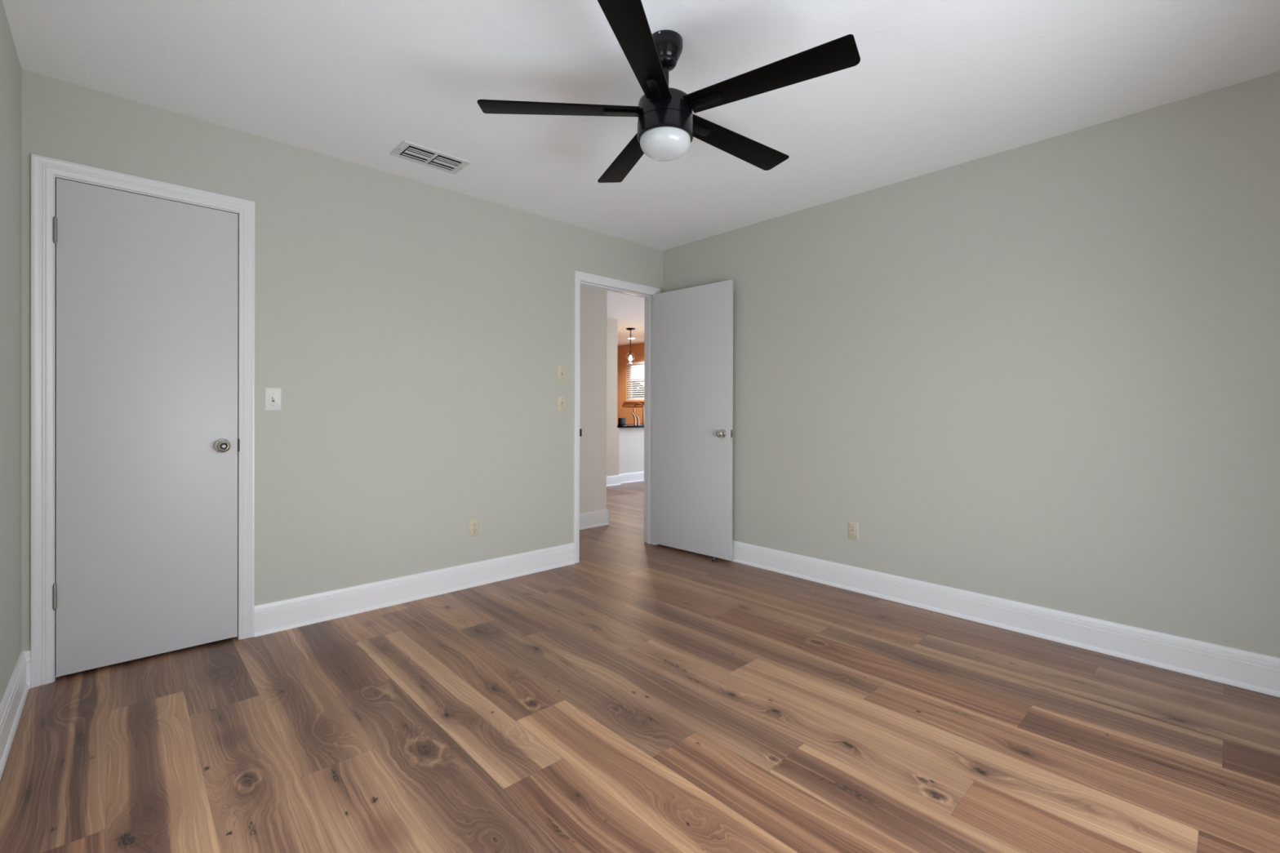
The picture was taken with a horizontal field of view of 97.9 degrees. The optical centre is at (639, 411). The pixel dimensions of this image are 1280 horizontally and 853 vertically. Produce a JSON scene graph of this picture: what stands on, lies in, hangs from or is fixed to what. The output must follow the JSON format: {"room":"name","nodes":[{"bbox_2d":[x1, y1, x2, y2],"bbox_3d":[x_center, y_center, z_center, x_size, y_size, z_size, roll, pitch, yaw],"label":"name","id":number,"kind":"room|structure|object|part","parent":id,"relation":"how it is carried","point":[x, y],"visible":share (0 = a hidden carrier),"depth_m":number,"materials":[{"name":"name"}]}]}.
{"room":"empty bedroom","nodes":[
{"label":"empty bedroom","id":0,"kind":"room"},
{"bbox_2d":[0,0,21,703],"bbox_3d":[-1.166,-0.119,0.755,0.115,2.440,3.835,0,0,-43],"label":"wall","id":1,"kind":"structure","parent":0,"point":[10,65],"depth_m":1.97,"materials":[{"name":"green paint"}]},
{"bbox_2d":[0,651,29,780],"bbox_3d":[-1.159,1.027,0.847,0.024,0.146,3.719,0,0,-43],"label":"baseboard","id":2,"kind":"structure","parent":1,"relation":"attached to","point":[11,705],"depth_m":1.91,"materials":[{"name":"white paint"}]},
{"bbox_2d":[21,68,662,651],"bbox_3d":[-1.204,-0.127,3.424,3.708,2.440,0.115,0,0,-43],"label":"wall","id":3,"kind":"structure","parent":0,"point":[415,335],"depth_m":3.09,"materials":[{"name":"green paint"}]},
{"bbox_2d":[31,153,254,688],"bbox_3d":[-2.181,0.038,2.499,0.734,2.110,0.132,0,0,-43],"label":"door frame","id":4,"kind":"structure","parent":3,"relation":"attached to","point":[45,171],"depth_m":2.25,"materials":[{"name":"white paint"}]},
{"bbox_3d":[-1.922,0.161,2.671,0.006,0.059,0.014,0,0,-43],"label":"strike plate","id":5,"kind":"part","parent":4,"relation":"part of","materials":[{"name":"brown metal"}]},
{"bbox_2d":[52,177,238,676],"bbox_3d":[-2.140,0.066,2.450,0.612,2.023,0.099,0,0,-43],"label":"door","id":6,"kind":"structure","parent":3,"relation":"in","point":[147,286],"depth_m":2.43,"materials":[{"name":"white paint"}]},
{"bbox_3d":[-1.949,0.161,2.606,0.067,0.067,0.062,0,0,-43],"label":"knob","id":7,"kind":"part","parent":6,"relation":"part of","materials":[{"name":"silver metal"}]},
{"bbox_2d":[264,387,281,410],"bbox_3d":[-1.816,-0.061,2.761,0.070,0.114,0.017,0,0,-43],"label":"light switch","id":8,"kind":"object","parent":3,"relation":"attached to","point":[273,396],"visible":1,"depth_m":2.76,"materials":[{"name":"white plastic"}]},
{"bbox_2d":[22,542,574,688],"bbox_3d":[-1.453,1.020,3.103,2.678,0.146,0.024,0,0,-43],"label":"baseboard","id":9,"kind":"structure","parent":3,"relation":"attached to","point":[273,617],"depth_m":3.16,"materials":[{"name":"white paint"}]},
{"bbox_2d":[468,518,479,537],"bbox_3d":[-1.040,0.729,3.498,0.069,0.108,0.008,0,0,-43],"label":"wall outlet","id":10,"kind":"object","parent":3,"relation":"attached to","point":[473,524],"visible":1,"depth_m":3.49,"materials":[{"name":"beige plastic"}]},
{"bbox_2d":[471,522,476,527],"bbox_3d":[-1.038,0.709,3.496,0.034,0.028,0.003,0,0,-43],"label":"receptacle","id":11,"kind":"object","parent":10,"relation":"attached to","point":[473,524],"depth_m":3.49,"materials":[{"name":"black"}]},
{"bbox_2d":[471,528,476,533],"bbox_3d":[-1.038,0.748,3.497,0.034,0.028,0.003,0,0,-43],"label":"receptacle","id":12,"kind":"object","parent":10,"relation":"attached to","point":[473,530],"depth_m":3.50,"materials":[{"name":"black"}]},
{"bbox_2d":[557,395,565,411],"bbox_3d":[-0.550,-0.058,3.947,0.069,0.112,0.017,0,0,-43],"label":"light switch","id":13,"kind":"object","parent":3,"relation":"attached to","point":[561,399],"visible":1,"depth_m":3.94,"materials":[{"name":"beige plastic"}]},
{"bbox_2d":[557,365,565,381],"bbox_3d":[-0.550,-0.270,3.945,0.069,0.110,0.017,0,0,-43],"label":"light switch","id":14,"kind":"object","parent":3,"relation":"attached to","point":[561,369],"visible":1,"depth_m":3.94,"materials":[{"name":"beige plastic"}]},
{"bbox_2d":[573,270,660,563],"bbox_3d":[-0.201,0.040,4.364,0.869,2.110,0.145,0,0,-43],"label":"door frame","id":15,"kind":"structure","parent":3,"relation":"attached to","point":[580,278],"depth_m":4.40,"materials":[{"name":"white paint"}]},
{"bbox_3d":[-0.444,0.153,4.079,0.014,0.062,0.039,0,0,-43],"label":"strike plate","id":16,"kind":"part","parent":15,"relation":"part of","materials":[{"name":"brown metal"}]},
{"bbox_3d":[-0.246,0.039,4.411,0.869,2.110,0.015,0,0,-43],"label":"casing","id":17,"kind":"part","parent":15,"relation":"part of","materials":[{"name":"white paint"}]},
{"bbox_2d":[652,280,733,559],"bbox_3d":[0.397,0.061,4.310,0.136,2.028,0.785,0,0,-43],"label":"door","id":18,"kind":"structure","parent":15,"relation":"attached to","point":[692,400],"depth_m":4.25,"materials":[{"name":"white paint"}]},
{"bbox_3d":[0.585,0.160,4.053,0.059,0.063,0.063,0,0,-43],"label":"knob","id":19,"kind":"part","parent":18,"relation":"part of","materials":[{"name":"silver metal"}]},
{"bbox_2d":[579,285,607,513],"bbox_3d":[-1.435,-0.132,5.235,1.830,2.440,2.845,0,0,-43],"label":"wall","id":20,"kind":"structure","parent":0,"point":[593,301],"depth_m":5.27,"materials":[{"name":"paint"}]},
{"bbox_2d":[579,509,609,529],"bbox_3d":[-1.642,1.013,5.546,1.754,0.146,2.078,0,0,-43],"label":"baseboard","id":21,"kind":"structure","parent":20,"relation":"attached to","point":[600,517],"depth_m":5.26,"materials":[{"name":"white paint"}]},
{"bbox_2d":[606,318,619,475],"bbox_3d":[-1.103,-0.137,7.573,2.080,2.440,0.115,0,0,-43],"label":"wall","id":22,"kind":"structure","parent":0,"point":[612,432],"depth_m":8.15,"materials":[{"name":"beige paint"}]},
{"bbox_2d":[606,475,620,486],"bbox_3d":[-1.006,1.010,7.575,1.955,0.146,0.024,0,0,-43],"label":"baseboard","id":23,"kind":"structure","parent":22,"relation":"attached to","point":[615,480],"depth_m":8.15,"materials":[{"name":"white paint"}]},
{"bbox_2d":[617,342,644,423],"bbox_3d":[-0.916,-0.142,9.847,3.290,2.440,3.300,0,0,-43],"label":"wall","id":24,"kind":"structure","parent":0,"point":[637,349],"depth_m":11.43,"materials":[{"name":"orange paint"}]},
{"bbox_2d":[617,423,644,427],"bbox_3d":[-0.074,0.227,9.113,1.603,0.030,0.925,0,0,-43],"label":"countertop","id":25,"kind":"structure","parent":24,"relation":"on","point":[627,425],"depth_m":8.47,"materials":[{"name":"black stone"}]},
{"bbox_2d":[617,417,625,425],"bbox_3d":[-0.275,0.153,8.476,0.123,0.118,0.030,0,0,-43],"label":"block","id":26,"kind":"object","parent":25,"relation":"on","point":[621,421],"visible":0.86,"depth_m":8.45,"materials":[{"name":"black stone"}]},
{"bbox_2d":[631,413,636,425],"bbox_3d":[-0.093,0.114,8.640,0.088,0.198,0.052,0,0,-43],"label":"soap dispenser","id":27,"kind":"object","parent":25,"relation":"on","point":[634,417],"visible":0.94,"depth_m":8.64,"materials":[{"name":"silver metal"}]},
{"bbox_2d":[635,414,639,425],"bbox_3d":[-0.038,0.132,8.732,0.083,0.162,0.052,0,0,-43],"label":"tap","id":28,"kind":"object","parent":25,"relation":"on","point":[637,416],"visible":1,"depth_m":8.72,"materials":[{"name":"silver metal"}]},
{"bbox_2d":[633,402,644,425],"bbox_3d":[-0.016,0.036,8.903,0.213,0.353,0.058,0,0,22],"label":"faucet","id":29,"kind":"object","parent":25,"relation":"on","point":[642,424],"visible":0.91,"depth_m":8.87,"materials":[{"name":"silver metal"}]},
{"bbox_2d":[622,355,644,406],"bbox_3d":[0.043,-0.607,11.095,0.155,0.995,0.996,0,0,-43],"label":"window","id":30,"kind":"structure","parent":24,"relation":"in","point":[630,402],"depth_m":11.26,"materials":[{"name":"white paint"}]},
{"bbox_3d":[0.025,-0.205,11.081,0.110,0.031,0.996,0,0,-43],"label":"sill","id":31,"kind":"part","parent":30,"relation":"part of","materials":[{"name":"orange paint"}]},
{"bbox_2d":[626,361,644,399],"bbox_3d":[0.044,-0.611,11.096,0.050,0.765,0.888,0,0,-43],"label":"window blind","id":32,"kind":"object","parent":30,"relation":"attached to","point":[638,363],"visible":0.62,"depth_m":11.23,"materials":[{"name":"white plastic"}]},
{"bbox_3d":[0.083,-0.609,11.132,0.045,0.770,0.896,0,0,-43],"label":"frame","id":33,"kind":"part","parent":30,"relation":"part of","materials":[{"name":"white paint"}]},
{"bbox_3d":[0.076,-0.464,11.127,0.041,0.380,0.806,0,0,-43],"label":"sash","id":34,"kind":"part","parent":30,"relation":"part of","materials":[{"name":"white paint"}]},
{"bbox_2d":[617,427,644,473],"bbox_3d":[-0.103,0.662,9.113,1.565,0.840,0.770,0,0,-43],"label":"wall","id":35,"kind":"structure","parent":0,"point":[631,439],"depth_m":8.56,"materials":[{"name":"paint"}]},
{"bbox_2d":[618,471,644,484],"bbox_3d":[0.181,1.011,8.838,1.525,0.146,0.024,0,0,-43],"label":"baseboard","id":36,"kind":"structure","parent":35,"relation":"attached to","point":[637,476],"depth_m":8.55,"materials":[{"name":"white paint"}]},
{"bbox_2d":[0,480,1279,852],"bbox_3d":[-0.378,1.090,5.756,7.973,0.001,9.920,0,0,-43],"label":"floor","id":37,"kind":"structure","parent":0,"point":[633,695],"depth_m":1.91,"materials":[{"name":"brown wood"}]},
{"bbox_2d":[2,0,1279,346],"bbox_3d":[-0.400,-1.400,5.779,8.098,0.100,10.135,0,0,-43],"label":"ceiling","id":38,"kind":"structure","parent":0,"point":[935,85],"depth_m":2.22,"materials":[{"name":"white paint"}]},
{"bbox_2d":[390,140,471,174],"bbox_3d":[-1.106,-1.337,2.953,0.352,0.015,0.200,0,0,-43],"label":"ceiling vent","id":39,"kind":"object","parent":38,"relation":"in","point":[406,150],"visible":1,"depth_m":2.94,"materials":[{"name":"white metal"}]},
{"bbox_2d":[626,328,635,360],"bbox_3d":[-0.154,-1.070,9.096,0.179,0.574,0.179,0,0,-43],"label":"pendant light","id":40,"kind":"object","parent":38,"relation":"hanging from","point":[630,358],"visible":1,"depth_m":9.08,"materials":[{"name":"black metal"}]},
{"bbox_2d":[477,0,860,182],"bbox_3d":[0.127,-1.131,2.031,1.249,0.413,1.282,0,0,-43],"label":"ceiling fan","id":41,"kind":"object","parent":38,"relation":"hanging from","point":[668,125],"visible":1,"depth_m":1.93,"materials":[{"name":"black metal"}]},
{"bbox_3d":[-0.286,-1.082,1.994,0.565,0.026,0.122,0,0,-3],"label":"blade","id":42,"kind":"part","parent":41,"relation":"part of","materials":[{"name":"black wood"}]},
{"bbox_3d":[-0.069,-1.075,2.006,0.122,0.012,0.036,0,0,-3],"label":"blade arm","id":43,"kind":"part","parent":41,"relation":"part of","materials":[{"name":"black metal"}]},
{"bbox_3d":[-0.045,-1.082,2.367,0.122,0.026,0.565,0,0,-21],"label":"blade","id":44,"kind":"part","parent":41,"relation":"part of","materials":[{"name":"black wood"}]},
{"bbox_3d":[-0.005,-1.080,1.649,0.122,0.026,0.565,0,0,15],"label":"blade","id":45,"kind":"part","parent":41,"relation":"part of","materials":[{"name":"black wood"}]},
{"bbox_3d":[0.050,-1.074,1.859,0.036,0.012,0.122,0,0,15],"label":"blade arm","id":46,"kind":"part","parent":41,"relation":"part of","materials":[{"name":"black metal"}]},
{"bbox_3d":[0.091,-0.954,2.015,0.183,0.058,0.183,0,0,-43],"label":"light globe","id":47,"kind":"part","parent":41,"relation":"part of","materials":[{"name":"white glass"}]},
{"bbox_3d":[0.216,-1.074,2.116,0.122,0.012,0.036,0,0,-39],"label":"blade arm","id":48,"kind":"part","parent":41,"relation":"part of","materials":[{"name":"black metal"}]},
{"bbox_3d":[0.227,-1.073,1.927,0.122,0.012,0.036,0,0,33],"label":"blade arm","id":49,"kind":"part","parent":41,"relation":"part of","materials":[{"name":"black metal"}]},
{"bbox_3d":[0.385,-1.080,2.253,0.565,0.026,0.122,0,0,-39],"label":"blade","id":50,"kind":"part","parent":41,"relation":"part of","materials":[{"name":"black wood"}]},
{"bbox_3d":[0.409,-1.079,1.809,0.565,0.026,0.122,0,0,33],"label":"blade","id":51,"kind":"part","parent":41,"relation":"part of","materials":[{"name":"black wood"}]},
{"bbox_2d":[662,71,1279,657],"bbox_3d":[1.502,-0.117,3.330,0.115,2.440,3.950,0,0,-43],"label":"wall","id":52,"kind":"structure","parent":0,"point":[1045,373],"depth_m":2.73,"materials":[{"name":"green paint"}]},
{"bbox_2d":[848,521,858,540],"bbox_3d":[1.314,0.737,3.439,0.008,0.108,0.069,0,0,-43],"label":"wall outlet","id":53,"kind":"object","parent":52,"relation":"attached to","point":[853,527],"visible":1,"depth_m":3.43,"materials":[{"name":"beige plastic"}]},
{"bbox_2d":[849,525,855,530],"bbox_3d":[1.313,0.718,3.438,0.003,0.028,0.034,0,0,-43],"label":"receptacle","id":54,"kind":"object","parent":53,"relation":"attached to","point":[851,527],"depth_m":3.44,"materials":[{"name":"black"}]},
{"bbox_2d":[849,531,855,537],"bbox_3d":[1.313,0.756,3.438,0.003,0.028,0.034,0,0,-43],"label":"receptacle","id":55,"kind":"object","parent":53,"relation":"attached to","point":[852,534],"depth_m":3.44,"materials":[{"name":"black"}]},
{"bbox_2d":[728,540,1279,697],"bbox_3d":[1.448,1.030,3.286,0.024,0.146,3.719,0,0,-43],"label":"baseboard","id":56,"kind":"structure","parent":52,"relation":"attached to","point":[1252,671],"depth_m":2.71,"materials":[{"name":"white paint"}]},
{"label":"outside","id":57,"kind":"structure","parent":0,"visible":0},
{"bbox_3d":[2.921,1.323,16.802,11.400,0.100,26.000,0,0,-43],"label":"ground","id":58,"kind":"structure","parent":57,"visible":0},
{"bbox_2d":[632,382,644,397],"bbox_3d":[-0.138,0.180,16.536,0.772,2.212,0.743,0,0,-43],"label":"tree","id":59,"kind":"object","parent":58,"relation":"on","point":[635,383],"visible":0.2,"depth_m":16.39,"materials":[{"name":"green plant"}]}
]}

